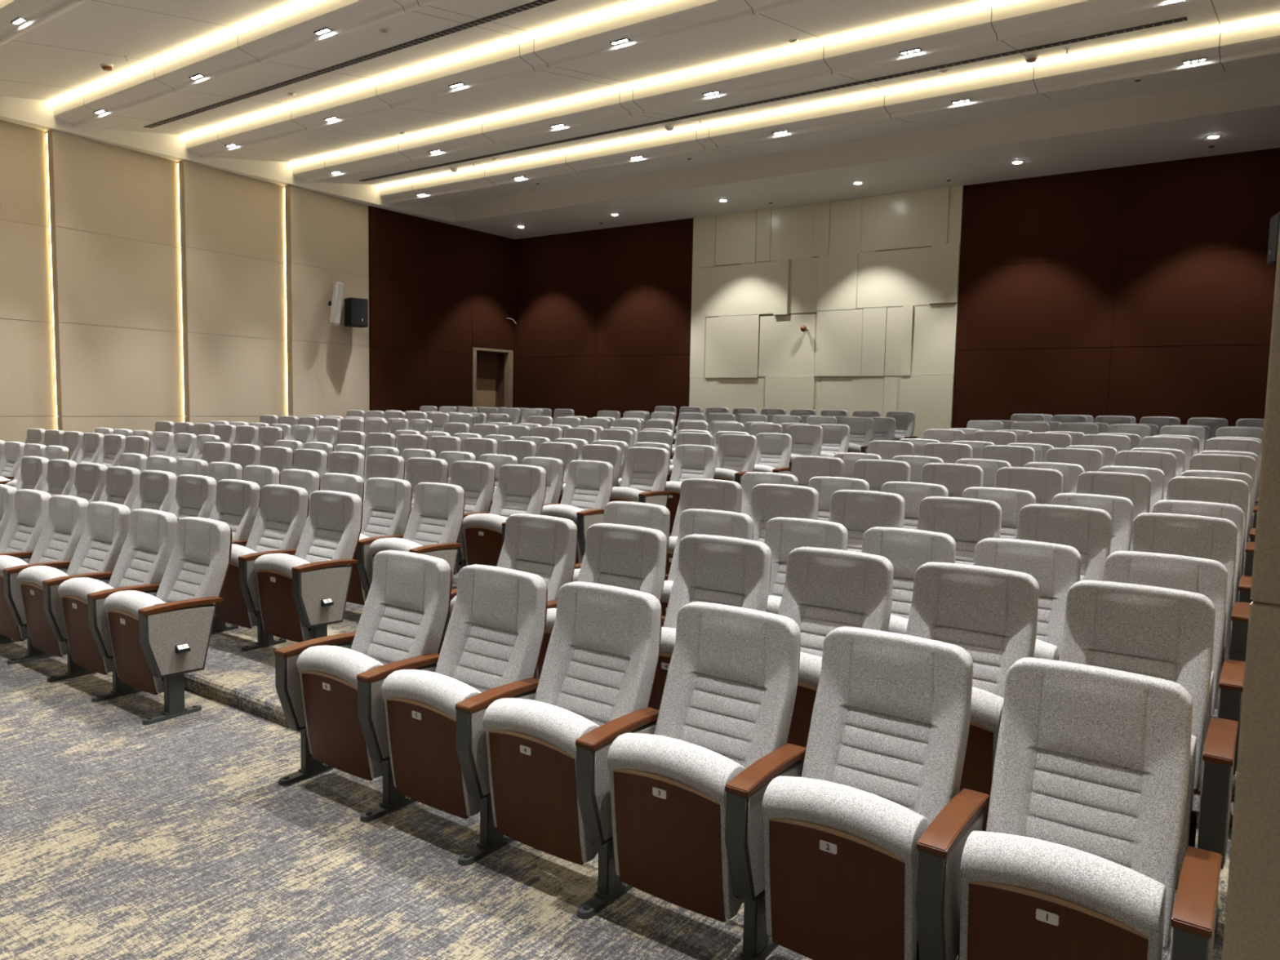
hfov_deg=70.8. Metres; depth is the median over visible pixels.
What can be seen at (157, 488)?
seat
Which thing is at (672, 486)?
seat cushion
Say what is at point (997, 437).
seat
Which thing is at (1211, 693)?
seat cushion
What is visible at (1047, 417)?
seat
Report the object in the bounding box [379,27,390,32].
ceiling disc
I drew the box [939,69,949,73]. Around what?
ceiling disc
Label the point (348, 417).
seat
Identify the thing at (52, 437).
seat
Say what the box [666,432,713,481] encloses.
seat
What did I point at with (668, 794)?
seat cushion
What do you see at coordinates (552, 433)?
seat
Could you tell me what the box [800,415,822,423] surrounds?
seat
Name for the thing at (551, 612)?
seat cushion
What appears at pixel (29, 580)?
seat cushion
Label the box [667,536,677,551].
seat cushion
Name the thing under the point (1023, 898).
seat cushion
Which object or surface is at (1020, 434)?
seat
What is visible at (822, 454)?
seat cushion
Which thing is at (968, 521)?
seat
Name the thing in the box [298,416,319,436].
seat
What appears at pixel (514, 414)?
seat
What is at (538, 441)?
seat
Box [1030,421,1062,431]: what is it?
seat
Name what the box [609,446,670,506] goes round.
seat
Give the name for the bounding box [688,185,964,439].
wall
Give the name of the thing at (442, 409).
seat
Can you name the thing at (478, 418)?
seat
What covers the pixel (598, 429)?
seat
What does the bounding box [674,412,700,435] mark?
seat
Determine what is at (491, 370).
door
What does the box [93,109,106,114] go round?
recessed light
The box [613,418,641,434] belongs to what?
seat
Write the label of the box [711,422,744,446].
seat
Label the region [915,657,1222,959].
seat
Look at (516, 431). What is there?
seat
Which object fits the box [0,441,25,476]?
seat
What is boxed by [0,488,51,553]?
seat
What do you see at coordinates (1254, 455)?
seat
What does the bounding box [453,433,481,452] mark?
seat
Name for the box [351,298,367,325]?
grille
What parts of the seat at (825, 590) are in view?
backrest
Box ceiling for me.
[0,0,1279,239]
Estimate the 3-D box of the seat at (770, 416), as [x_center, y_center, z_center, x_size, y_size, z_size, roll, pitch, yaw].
[2.156,-0.577,14.952,0.568,1.022,0.562,5,6,35]
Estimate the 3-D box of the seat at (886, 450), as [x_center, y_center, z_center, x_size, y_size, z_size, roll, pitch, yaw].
[2.427,0.111,9.235,0.568,1.022,0.562,5,6,35]
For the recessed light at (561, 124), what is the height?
0.016 m
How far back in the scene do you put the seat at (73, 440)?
12.08 m
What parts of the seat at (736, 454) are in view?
backrest, frame, armrest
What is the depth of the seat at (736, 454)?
10.32 m
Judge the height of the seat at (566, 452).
1.022 m
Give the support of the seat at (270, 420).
on the floor
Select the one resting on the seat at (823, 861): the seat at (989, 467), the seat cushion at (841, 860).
the seat cushion at (841, 860)
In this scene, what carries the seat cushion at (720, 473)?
on the seat at (736, 454)
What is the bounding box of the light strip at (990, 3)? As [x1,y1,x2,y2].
[289,0,1020,165]
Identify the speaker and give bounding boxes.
[328,281,343,325]
[344,297,368,327]
[1266,211,1279,265]
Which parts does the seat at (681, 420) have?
backrest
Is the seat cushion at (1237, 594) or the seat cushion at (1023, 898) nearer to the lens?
the seat cushion at (1023, 898)
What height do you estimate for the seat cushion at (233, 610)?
0.528 m
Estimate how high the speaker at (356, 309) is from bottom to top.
0.540 m
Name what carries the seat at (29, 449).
on the floor
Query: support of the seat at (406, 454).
on the floor
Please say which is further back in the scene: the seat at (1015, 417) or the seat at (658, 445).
the seat at (1015, 417)
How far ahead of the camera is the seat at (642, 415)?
15.61 m
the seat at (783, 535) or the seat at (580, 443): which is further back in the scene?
the seat at (580, 443)
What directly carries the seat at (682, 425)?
on the floor
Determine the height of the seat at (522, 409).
1.022 m
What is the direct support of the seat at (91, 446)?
on the floor
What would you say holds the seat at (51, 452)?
on the floor
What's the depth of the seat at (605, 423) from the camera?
13.81 m
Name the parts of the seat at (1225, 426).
backrest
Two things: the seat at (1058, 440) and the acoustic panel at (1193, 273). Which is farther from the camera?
the acoustic panel at (1193, 273)
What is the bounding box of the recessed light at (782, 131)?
[772,129,788,134]
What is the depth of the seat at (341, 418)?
16.07 m
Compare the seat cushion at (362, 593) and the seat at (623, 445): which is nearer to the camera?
the seat cushion at (362, 593)
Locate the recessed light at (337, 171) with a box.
[329,170,341,173]
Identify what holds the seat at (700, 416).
on the floor
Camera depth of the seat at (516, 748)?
3.39 m
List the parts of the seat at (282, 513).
leg, armrest, backrest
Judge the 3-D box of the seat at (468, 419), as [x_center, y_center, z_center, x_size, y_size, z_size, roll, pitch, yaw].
[-3.203,-0.626,15.412,0.686,1.022,0.562,5,6,35]
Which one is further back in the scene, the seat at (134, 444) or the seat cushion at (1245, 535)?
the seat at (134, 444)
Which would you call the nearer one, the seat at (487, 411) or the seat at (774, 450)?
the seat at (774, 450)
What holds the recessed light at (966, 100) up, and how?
in the ceiling
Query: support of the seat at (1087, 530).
on the floor
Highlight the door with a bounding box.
[471,346,513,408]
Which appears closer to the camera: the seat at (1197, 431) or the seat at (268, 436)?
the seat at (1197, 431)
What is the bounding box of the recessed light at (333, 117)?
[323,115,337,121]
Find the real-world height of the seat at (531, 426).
1.022 m
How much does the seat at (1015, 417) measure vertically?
1.022 m
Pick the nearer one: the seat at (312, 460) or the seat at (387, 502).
the seat at (387, 502)
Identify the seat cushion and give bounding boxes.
[0,476,9,481]
[0,555,28,639]
[5,480,17,486]
[17,565,68,655]
[57,577,113,672]
[103,590,165,693]
[214,543,257,626]
[253,553,311,641]
[296,644,384,778]
[359,533,369,603]
[369,537,422,568]
[381,669,481,816]
[449,595,456,614]
[454,561,461,573]
[462,513,506,565]
[482,697,599,862]
[536,608,556,679]
[541,504,584,563]
[560,483,565,493]
[572,568,580,582]
[606,733,744,919]
[610,486,644,502]
[617,478,621,486]
[659,626,675,654]
[661,580,673,599]
[664,481,681,492]
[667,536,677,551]
[668,465,673,473]
[714,467,738,481]
[753,464,775,472]
[761,776,928,959]
[765,595,781,614]
[790,453,800,462]
[798,651,822,687]
[820,451,835,457]
[848,443,862,453]
[888,614,908,634]
[893,434,904,440]
[959,831,1166,959]
[969,686,1004,781]
[1033,639,1059,660]
[1177,734,1196,885]
[1198,671,1213,791]
[1214,608,1226,709]
[1223,581,1234,659]
[1235,557,1240,601]
[1238,535,1245,582]
[1247,511,1252,542]
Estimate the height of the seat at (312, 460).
1.022 m
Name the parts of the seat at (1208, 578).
backrest, frame, panel, armrest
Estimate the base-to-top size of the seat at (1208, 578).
1.022 m
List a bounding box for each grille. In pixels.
[333,283,343,323]
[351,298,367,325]
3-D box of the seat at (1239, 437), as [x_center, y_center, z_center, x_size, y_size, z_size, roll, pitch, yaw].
[6.404,0.049,9.748,0.658,1.022,0.562,5,6,35]
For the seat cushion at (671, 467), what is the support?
on the seat at (682, 438)
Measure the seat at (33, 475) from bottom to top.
1.022 m
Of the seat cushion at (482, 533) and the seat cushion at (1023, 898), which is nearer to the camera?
the seat cushion at (1023, 898)
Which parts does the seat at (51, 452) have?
armrest, backrest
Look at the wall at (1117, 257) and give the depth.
14.68 m
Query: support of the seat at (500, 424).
on the floor
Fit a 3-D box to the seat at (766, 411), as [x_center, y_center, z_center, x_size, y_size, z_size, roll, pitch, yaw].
[2.209,-0.764,16.015,0.568,1.022,0.562,5,6,35]
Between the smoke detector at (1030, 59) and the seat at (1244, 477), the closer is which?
the seat at (1244, 477)
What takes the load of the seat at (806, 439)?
on the floor
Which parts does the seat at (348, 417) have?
backrest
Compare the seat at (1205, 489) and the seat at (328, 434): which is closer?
the seat at (1205, 489)
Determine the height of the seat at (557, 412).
1.022 m
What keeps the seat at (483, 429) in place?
on the floor
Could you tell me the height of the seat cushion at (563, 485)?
0.528 m
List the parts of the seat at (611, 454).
backrest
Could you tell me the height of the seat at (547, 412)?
1.022 m
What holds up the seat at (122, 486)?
on the floor
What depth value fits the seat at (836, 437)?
12.54 m
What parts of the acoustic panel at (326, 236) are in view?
light strip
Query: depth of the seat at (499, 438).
11.29 m
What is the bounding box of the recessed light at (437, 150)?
[428,149,441,153]
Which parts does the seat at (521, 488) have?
frame, panel, leg, armrest, frame, backrest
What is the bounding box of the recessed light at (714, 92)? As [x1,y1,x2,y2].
[702,90,720,96]
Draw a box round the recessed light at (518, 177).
[512,176,524,179]
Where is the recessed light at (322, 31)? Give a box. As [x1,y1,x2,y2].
[313,27,332,35]
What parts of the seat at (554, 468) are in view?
backrest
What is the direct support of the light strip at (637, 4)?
attached to the ceiling
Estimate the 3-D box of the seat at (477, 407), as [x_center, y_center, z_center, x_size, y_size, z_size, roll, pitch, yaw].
[-3.567,-1.035,18.986,0.568,1.022,0.562,5,6,35]
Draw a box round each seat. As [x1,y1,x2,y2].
[0,440,5,461]
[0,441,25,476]
[0,443,45,481]
[0,445,70,486]
[0,484,17,541]
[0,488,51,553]
[0,494,88,644]
[2,501,131,664]
[13,456,48,490]
[24,428,45,444]
[40,458,77,496]
[42,429,64,446]
[42,508,178,682]
[61,431,84,461]
[68,462,107,503]
[75,432,104,463]
[87,516,231,724]
[94,427,113,435]
[96,434,125,467]
[98,466,140,510]
[112,428,132,437]
[118,435,150,466]
[119,453,146,472]
[130,470,177,512]
[132,430,152,446]
[146,455,177,474]
[149,431,173,456]
[154,421,174,432]
[168,433,196,460]
[168,474,217,519]
[173,422,194,435]
[175,458,208,476]
[191,434,221,459]
[193,422,214,436]
[200,441,231,464]
[208,462,243,482]
[208,479,261,541]
[209,420,229,426]
[211,484,309,633]
[213,424,236,446]
[229,422,248,426]
[229,444,261,467]
[232,425,259,444]
[238,490,363,651]
[242,465,279,488]
[249,422,270,429]
[256,426,283,449]
[258,446,293,475]
[259,414,279,425]
[270,423,292,439]
[274,550,452,785]
[275,440,303,460]
[279,415,298,427]
[280,468,320,513]
[289,424,315,445]
[291,448,328,488]
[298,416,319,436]
[303,441,333,467]
[306,414,324,419]
[312,426,338,449]
[320,417,342,432]
[320,451,364,490]
[320,472,364,502]
[325,415,343,428]
[333,444,365,459]
[337,431,365,448]
[340,418,364,432]
[345,416,364,428]
[345,477,412,606]
[346,409,364,418]
[355,482,465,624]
[356,564,547,822]
[362,453,404,500]
[364,410,385,422]
[364,417,386,430]
[364,419,388,445]
[364,432,395,462]
[364,446,399,473]
[384,410,401,418]
[385,411,405,422]
[387,417,408,434]
[394,430,421,448]
[396,434,427,456]
[401,448,436,479]
[404,410,421,418]
[404,457,448,507]
[406,412,427,430]
[409,418,432,435]
[410,460,495,574]
[419,405,437,412]
[422,431,450,449]
[425,411,442,419]
[428,413,449,431]
[429,435,462,458]
[438,451,475,484]
[439,406,457,413]
[439,513,577,653]
[443,422,470,436]
[445,412,462,422]
[450,413,473,433]
[451,464,546,589]
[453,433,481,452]
[455,581,662,866]
[458,406,477,413]
[463,437,497,461]
[467,413,487,425]
[471,423,499,438]
[472,406,485,413]
[479,407,498,423]
[479,453,518,499]
[484,434,515,453]
[488,413,510,423]
[488,457,564,511]
[489,422,512,435]
[495,407,507,413]
[500,408,520,425]
[500,440,536,464]
[501,425,529,439]
[515,407,527,423]
[516,423,541,436]
[518,436,550,457]
[520,408,543,423]
[528,416,552,426]
[532,426,562,441]
[534,408,551,417]
[534,523,667,689]
[538,441,577,482]
[541,460,613,564]
[546,424,572,438]
[552,408,574,424]
[554,438,587,460]
[555,417,581,427]
[558,444,622,503]
[565,416,586,426]
[565,427,597,444]
[572,501,670,582]
[575,601,800,922]
[576,426,604,439]
[583,417,610,429]
[592,417,615,426]
[592,440,628,477]
[596,410,620,419]
[600,429,633,448]
[608,426,637,444]
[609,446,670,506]
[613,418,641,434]
[617,442,671,486]
[620,417,644,431]
[622,411,647,423]
[629,410,649,420]
[637,431,672,450]
[642,428,673,452]
[644,419,674,433]
[648,533,771,721]
[649,418,675,435]
[650,412,675,422]
[654,405,676,417]
[654,411,675,425]
[660,508,753,624]
[663,444,716,532]
[665,478,742,580]
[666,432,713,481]
[670,421,708,459]
[670,430,710,465]
[672,413,705,444]
[672,419,705,448]
[674,406,702,433]
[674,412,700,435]
[705,407,728,422]
[706,413,728,423]
[707,413,735,431]
[709,420,738,434]
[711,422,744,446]
[713,434,756,485]
[714,431,749,451]
[724,626,973,959]
[732,407,756,417]
[735,413,759,422]
[739,414,768,425]
[740,471,798,515]
[744,422,773,434]
[748,483,818,542]
[749,422,782,436]
[753,432,791,474]
[760,408,786,416]
[764,516,847,614]
[767,414,790,422]
[772,415,801,424]
[777,546,893,776]
[780,422,808,434]
[787,424,822,471]
[790,408,816,416]
[790,455,844,486]
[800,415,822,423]
[806,416,836,425]
[808,476,869,521]
[818,423,849,457]
[820,409,848,416]
[827,489,904,552]
[832,416,856,424]
[833,452,881,478]
[842,417,874,453]
[852,410,880,417]
[853,459,911,491]
[862,526,955,634]
[867,417,895,440]
[867,440,914,460]
[880,481,948,529]
[885,411,918,440]
[891,455,943,482]
[899,438,940,456]
[906,561,1039,831]
[915,496,1001,564]
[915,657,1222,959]
[920,462,983,497]
[922,442,972,463]
[924,429,964,443]
[949,428,983,440]
[951,440,995,458]
[955,458,1011,487]
[961,486,1035,539]
[966,420,1004,431]
[973,431,1016,444]
[973,537,1080,660]
[982,444,1035,466]
[993,420,1017,429]
[995,429,1032,443]
[995,466,1062,504]
[1007,443,1053,462]
[1010,413,1044,422]
[1010,421,1049,432]
[1016,503,1111,581]
[1023,462,1084,493]
[1025,432,1071,448]
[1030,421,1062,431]
[1037,413,1052,421]
[1045,431,1084,445]
[1045,448,1102,471]
[1051,414,1087,422]
[1051,493,1133,555]
[1057,422,1098,435]
[1057,551,1244,834]
[1058,579,1238,950]
[1066,444,1117,466]
[1076,471,1151,524]
[1078,414,1093,422]
[1080,434,1130,452]
[1081,422,1109,433]
[1094,415,1131,425]
[1097,432,1141,450]
[1097,466,1164,512]
[1107,424,1151,444]
[1114,450,1176,499]
[1119,415,1136,423]
[1121,423,1158,435]
[1129,512,1250,709]
[1130,448,1185,476]
[1139,416,1178,435]
[1140,435,1193,471]
[1151,499,1252,659]
[1154,435,1199,455]
[1160,416,1180,425]
[1160,425,1205,453]
[1166,476,1254,601]
[1179,470,1255,582]
[1184,425,1210,450]
[1186,417,1228,439]
[1189,453,1257,567]
[1199,450,1257,542]
[1204,438,1260,528]
[1213,436,1262,505]
[1215,426,1263,505]
[1225,426,1263,493]
[1237,418,1264,428]
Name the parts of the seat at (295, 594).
panel, leg, frame, armrest, number plate, leg, frame, armrest, panel, backrest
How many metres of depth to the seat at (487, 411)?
17.66 m
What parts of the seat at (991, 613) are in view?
backrest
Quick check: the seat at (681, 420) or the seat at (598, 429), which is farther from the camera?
the seat at (681, 420)
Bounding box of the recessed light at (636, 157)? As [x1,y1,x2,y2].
[629,155,643,159]
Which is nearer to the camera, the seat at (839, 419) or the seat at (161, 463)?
the seat at (161, 463)
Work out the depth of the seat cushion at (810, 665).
3.58 m
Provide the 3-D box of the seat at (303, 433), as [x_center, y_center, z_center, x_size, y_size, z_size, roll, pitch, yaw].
[-5.301,-0.317,13.582,0.568,1.022,0.562,5,6,35]
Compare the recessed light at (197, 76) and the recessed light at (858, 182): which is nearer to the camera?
the recessed light at (197, 76)
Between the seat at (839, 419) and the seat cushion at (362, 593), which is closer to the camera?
the seat cushion at (362, 593)
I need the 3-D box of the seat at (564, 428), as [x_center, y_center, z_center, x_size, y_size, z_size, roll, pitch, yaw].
[-1.365,-0.287,13.017,0.568,1.022,0.562,5,6,35]
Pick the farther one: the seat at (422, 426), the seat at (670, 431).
the seat at (422, 426)
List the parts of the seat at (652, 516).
armrest, backrest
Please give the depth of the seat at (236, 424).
14.66 m
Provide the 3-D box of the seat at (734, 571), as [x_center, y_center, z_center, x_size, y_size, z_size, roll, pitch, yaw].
[0.221,0.791,4.165,0.575,1.022,0.564,5,6,35]
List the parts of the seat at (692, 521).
backrest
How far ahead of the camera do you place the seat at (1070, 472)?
7.54 m
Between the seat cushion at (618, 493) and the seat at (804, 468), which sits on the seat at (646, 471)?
the seat cushion at (618, 493)
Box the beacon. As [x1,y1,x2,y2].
[800,325,808,332]
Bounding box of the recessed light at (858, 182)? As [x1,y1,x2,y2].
[853,181,862,184]
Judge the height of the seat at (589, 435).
1.022 m
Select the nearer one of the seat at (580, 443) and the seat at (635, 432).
the seat at (580, 443)
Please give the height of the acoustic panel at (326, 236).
5.178 m
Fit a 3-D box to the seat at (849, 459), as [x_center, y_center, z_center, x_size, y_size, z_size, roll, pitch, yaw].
[1.901,0.260,8.505,0.568,1.022,0.562,5,6,35]
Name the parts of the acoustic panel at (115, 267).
light strip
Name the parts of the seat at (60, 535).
leg, armrest, frame, panel, backrest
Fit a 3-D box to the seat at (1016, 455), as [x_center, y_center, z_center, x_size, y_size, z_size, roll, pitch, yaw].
[3.373,0.186,8.569,0.568,1.022,0.562,5,6,35]
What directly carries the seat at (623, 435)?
on the floor
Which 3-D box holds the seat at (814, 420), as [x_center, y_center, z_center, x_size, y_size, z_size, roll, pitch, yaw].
[2.577,-0.449,13.547,0.568,1.022,0.562,5,6,35]
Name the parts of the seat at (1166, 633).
backrest, frame, panel, armrest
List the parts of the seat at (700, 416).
backrest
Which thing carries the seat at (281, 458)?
on the floor
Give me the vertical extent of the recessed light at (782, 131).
0.016 m
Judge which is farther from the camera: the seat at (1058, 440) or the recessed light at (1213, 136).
the recessed light at (1213, 136)
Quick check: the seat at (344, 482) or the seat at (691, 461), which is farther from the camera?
the seat at (691, 461)
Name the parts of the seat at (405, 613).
leg, frame, armrest, panel, number plate, backrest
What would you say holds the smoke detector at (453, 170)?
attached to the ceiling
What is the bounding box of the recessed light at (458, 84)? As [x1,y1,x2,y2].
[448,81,465,88]
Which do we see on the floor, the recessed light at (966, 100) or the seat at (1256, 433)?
the seat at (1256, 433)
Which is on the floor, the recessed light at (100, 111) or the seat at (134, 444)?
the seat at (134, 444)
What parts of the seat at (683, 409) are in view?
backrest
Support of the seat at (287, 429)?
on the floor
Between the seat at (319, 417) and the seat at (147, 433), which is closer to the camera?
the seat at (147, 433)
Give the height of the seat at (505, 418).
1.022 m
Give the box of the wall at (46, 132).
[44,131,513,429]
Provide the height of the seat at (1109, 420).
1.022 m
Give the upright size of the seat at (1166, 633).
1.022 m
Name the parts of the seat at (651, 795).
leg, frame, armrest, panel, number plate, backrest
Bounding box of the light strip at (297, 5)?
[49,0,320,105]
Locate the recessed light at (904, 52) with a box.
[899,47,921,55]
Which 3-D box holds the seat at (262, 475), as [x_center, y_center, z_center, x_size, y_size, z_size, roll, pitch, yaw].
[-3.572,0.393,7.946,0.575,1.022,0.564,5,6,35]
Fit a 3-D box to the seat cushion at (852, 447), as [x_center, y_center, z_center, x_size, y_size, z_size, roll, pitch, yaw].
[3.000,-0.275,13.080,0.452,0.528,0.170,5,6,35]
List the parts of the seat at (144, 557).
frame, leg, armrest, panel, backrest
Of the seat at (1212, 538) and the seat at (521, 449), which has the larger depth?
the seat at (521, 449)
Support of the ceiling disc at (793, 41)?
attached to the ceiling
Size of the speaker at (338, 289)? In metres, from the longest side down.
0.820 x 0.274 x 0.165 m
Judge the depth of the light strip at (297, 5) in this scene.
10.90 m
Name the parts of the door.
frame, panel, frame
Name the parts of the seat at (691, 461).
backrest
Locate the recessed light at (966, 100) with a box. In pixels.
[951,97,971,104]
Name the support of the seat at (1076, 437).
on the floor
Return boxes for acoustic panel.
[0,120,55,443]
[46,129,182,433]
[177,160,285,425]
[284,185,369,420]
[368,205,425,412]
[425,218,472,411]
[471,229,514,350]
[512,229,598,418]
[595,217,693,426]
[951,166,1123,428]
[1106,147,1279,426]
[1222,225,1279,959]
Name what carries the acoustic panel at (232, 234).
attached to the wall at (46, 132)
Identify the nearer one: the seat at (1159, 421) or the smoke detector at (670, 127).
the seat at (1159, 421)
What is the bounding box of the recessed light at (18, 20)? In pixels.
[10,17,26,25]
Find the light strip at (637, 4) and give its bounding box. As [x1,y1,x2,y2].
[182,0,664,138]
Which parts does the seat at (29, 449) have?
armrest, backrest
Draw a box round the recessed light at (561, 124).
[550,123,564,128]
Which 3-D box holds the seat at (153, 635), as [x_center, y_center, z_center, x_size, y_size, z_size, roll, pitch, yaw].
[-2.683,0.750,5.110,0.686,1.022,0.562,5,6,35]
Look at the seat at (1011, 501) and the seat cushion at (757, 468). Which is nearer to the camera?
the seat at (1011, 501)
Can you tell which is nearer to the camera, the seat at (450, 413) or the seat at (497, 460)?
the seat at (497, 460)
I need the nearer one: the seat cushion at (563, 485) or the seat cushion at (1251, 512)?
the seat cushion at (1251, 512)
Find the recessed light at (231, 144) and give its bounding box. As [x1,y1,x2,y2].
[224,143,236,147]
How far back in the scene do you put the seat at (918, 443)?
10.06 m
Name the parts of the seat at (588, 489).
backrest, armrest, frame, panel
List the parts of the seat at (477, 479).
backrest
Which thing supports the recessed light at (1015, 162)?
in the ceiling
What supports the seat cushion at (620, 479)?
on the seat at (658, 445)
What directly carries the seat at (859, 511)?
on the floor
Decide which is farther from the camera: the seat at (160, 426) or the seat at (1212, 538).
the seat at (160, 426)
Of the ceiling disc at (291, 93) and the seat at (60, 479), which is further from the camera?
the ceiling disc at (291, 93)
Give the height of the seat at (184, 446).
1.022 m
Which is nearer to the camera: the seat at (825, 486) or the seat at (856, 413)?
the seat at (825, 486)
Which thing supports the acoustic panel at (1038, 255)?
attached to the wall at (1117, 257)
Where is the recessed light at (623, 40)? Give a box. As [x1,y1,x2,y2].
[609,37,630,45]
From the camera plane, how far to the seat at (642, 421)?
14.48 m
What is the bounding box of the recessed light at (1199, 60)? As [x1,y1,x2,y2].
[1182,57,1206,64]
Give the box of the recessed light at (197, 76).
[189,73,204,79]
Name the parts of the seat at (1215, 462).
backrest, frame, armrest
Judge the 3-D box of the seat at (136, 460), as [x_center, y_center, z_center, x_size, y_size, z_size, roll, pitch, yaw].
[-5.464,0.241,9.280,0.575,1.022,0.564,5,6,35]
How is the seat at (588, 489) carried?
on the floor
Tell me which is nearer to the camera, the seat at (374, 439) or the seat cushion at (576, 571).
the seat cushion at (576, 571)
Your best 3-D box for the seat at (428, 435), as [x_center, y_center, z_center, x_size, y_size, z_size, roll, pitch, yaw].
[-2.889,-0.124,11.882,0.568,1.022,0.562,5,6,35]
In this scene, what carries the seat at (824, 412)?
on the floor
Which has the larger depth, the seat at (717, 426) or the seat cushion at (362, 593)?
the seat at (717, 426)
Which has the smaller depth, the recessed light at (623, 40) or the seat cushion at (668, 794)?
the seat cushion at (668, 794)
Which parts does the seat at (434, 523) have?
frame, panel, armrest, backrest, armrest, panel, frame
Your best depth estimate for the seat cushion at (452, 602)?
4.74 m
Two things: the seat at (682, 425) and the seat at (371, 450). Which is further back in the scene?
the seat at (682, 425)
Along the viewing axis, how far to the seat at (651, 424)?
13.16 m
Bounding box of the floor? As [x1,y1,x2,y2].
[0,532,1244,959]
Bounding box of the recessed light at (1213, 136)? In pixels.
[1206,134,1220,138]
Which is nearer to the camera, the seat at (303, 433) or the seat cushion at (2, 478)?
the seat cushion at (2, 478)
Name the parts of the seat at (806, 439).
backrest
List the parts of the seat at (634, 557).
armrest, backrest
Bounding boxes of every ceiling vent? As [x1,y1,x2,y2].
[143,0,556,128]
[359,17,1187,181]
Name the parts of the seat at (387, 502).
backrest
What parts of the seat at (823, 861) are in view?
leg, frame, armrest, panel, number plate, backrest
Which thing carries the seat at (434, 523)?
on the floor
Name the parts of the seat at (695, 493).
backrest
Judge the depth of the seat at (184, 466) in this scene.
8.67 m
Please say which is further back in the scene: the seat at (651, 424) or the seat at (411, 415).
the seat at (411, 415)
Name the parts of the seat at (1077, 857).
frame, armrest, panel, number plate, backrest, frame, panel, armrest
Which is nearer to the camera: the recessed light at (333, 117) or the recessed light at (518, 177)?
the recessed light at (333, 117)
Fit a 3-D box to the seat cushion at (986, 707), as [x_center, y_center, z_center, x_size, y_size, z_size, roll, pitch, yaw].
[1.116,1.002,3.364,0.452,0.528,0.170,5,6,35]
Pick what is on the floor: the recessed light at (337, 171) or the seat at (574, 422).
the seat at (574, 422)
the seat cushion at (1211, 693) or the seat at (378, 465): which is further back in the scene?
the seat at (378, 465)
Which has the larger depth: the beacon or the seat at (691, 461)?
the beacon
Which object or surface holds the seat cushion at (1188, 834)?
on the seat at (1166, 633)
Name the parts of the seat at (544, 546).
frame, panel, armrest, backrest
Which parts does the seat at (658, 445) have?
backrest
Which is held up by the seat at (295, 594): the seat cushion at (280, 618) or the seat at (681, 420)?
the seat cushion at (280, 618)
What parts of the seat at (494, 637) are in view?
leg, frame, armrest, panel, number plate, backrest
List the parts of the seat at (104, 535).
frame, leg, armrest, panel, backrest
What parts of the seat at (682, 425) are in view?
backrest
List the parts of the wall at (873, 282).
panel, panel, panel, panel, panel, panel, panel, panel, panel, panel, panel, panel, panel, panel, panel, panel, panel, panel, panel, panel, panel, panel, panel, panel, panel, panel, panel, panel, panel, panel, panel, panel, panel, panel, panel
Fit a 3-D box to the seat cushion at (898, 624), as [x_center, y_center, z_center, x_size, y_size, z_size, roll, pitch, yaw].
[1.168,0.912,4.435,0.452,0.528,0.170,5,6,35]
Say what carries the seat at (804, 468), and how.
on the floor
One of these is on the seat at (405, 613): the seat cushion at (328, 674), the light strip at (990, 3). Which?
the seat cushion at (328, 674)
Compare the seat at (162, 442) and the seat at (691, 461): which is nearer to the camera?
the seat at (691, 461)
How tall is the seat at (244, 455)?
1.022 m
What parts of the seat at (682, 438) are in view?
backrest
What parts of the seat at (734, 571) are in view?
number plate, backrest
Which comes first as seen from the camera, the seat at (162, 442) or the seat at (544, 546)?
the seat at (544, 546)
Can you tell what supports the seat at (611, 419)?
on the floor
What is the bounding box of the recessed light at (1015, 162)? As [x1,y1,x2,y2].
[1012,160,1022,164]
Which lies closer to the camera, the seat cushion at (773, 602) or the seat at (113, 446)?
the seat cushion at (773, 602)
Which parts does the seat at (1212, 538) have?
backrest, panel, frame, armrest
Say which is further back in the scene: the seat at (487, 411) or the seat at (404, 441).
the seat at (487, 411)
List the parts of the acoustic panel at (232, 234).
light strip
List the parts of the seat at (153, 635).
leg, frame, number plate, armrest, panel, leg, frame, armrest, panel, backrest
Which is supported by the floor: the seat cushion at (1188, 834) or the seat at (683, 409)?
the seat at (683, 409)
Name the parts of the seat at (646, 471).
backrest, frame, armrest, panel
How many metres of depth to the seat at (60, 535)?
6.18 m
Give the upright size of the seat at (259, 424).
1.022 m
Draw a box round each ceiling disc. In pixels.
[287,92,296,95]
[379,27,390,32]
[787,39,798,43]
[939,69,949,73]
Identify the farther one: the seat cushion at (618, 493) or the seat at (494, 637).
the seat cushion at (618, 493)
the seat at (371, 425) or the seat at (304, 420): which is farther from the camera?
the seat at (304, 420)
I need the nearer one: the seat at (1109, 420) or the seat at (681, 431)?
the seat at (681, 431)
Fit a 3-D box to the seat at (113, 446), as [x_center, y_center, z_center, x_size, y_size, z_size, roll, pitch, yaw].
[-6.876,-0.063,11.377,0.575,1.022,0.564,5,6,35]
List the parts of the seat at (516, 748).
leg, frame, armrest, panel, number plate, backrest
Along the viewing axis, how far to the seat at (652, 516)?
5.64 m
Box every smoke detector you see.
[100,63,113,71]
[449,168,457,172]
[664,124,674,130]
[1024,54,1038,62]
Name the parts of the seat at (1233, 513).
backrest, frame, armrest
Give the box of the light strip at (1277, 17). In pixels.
[378,13,1279,187]

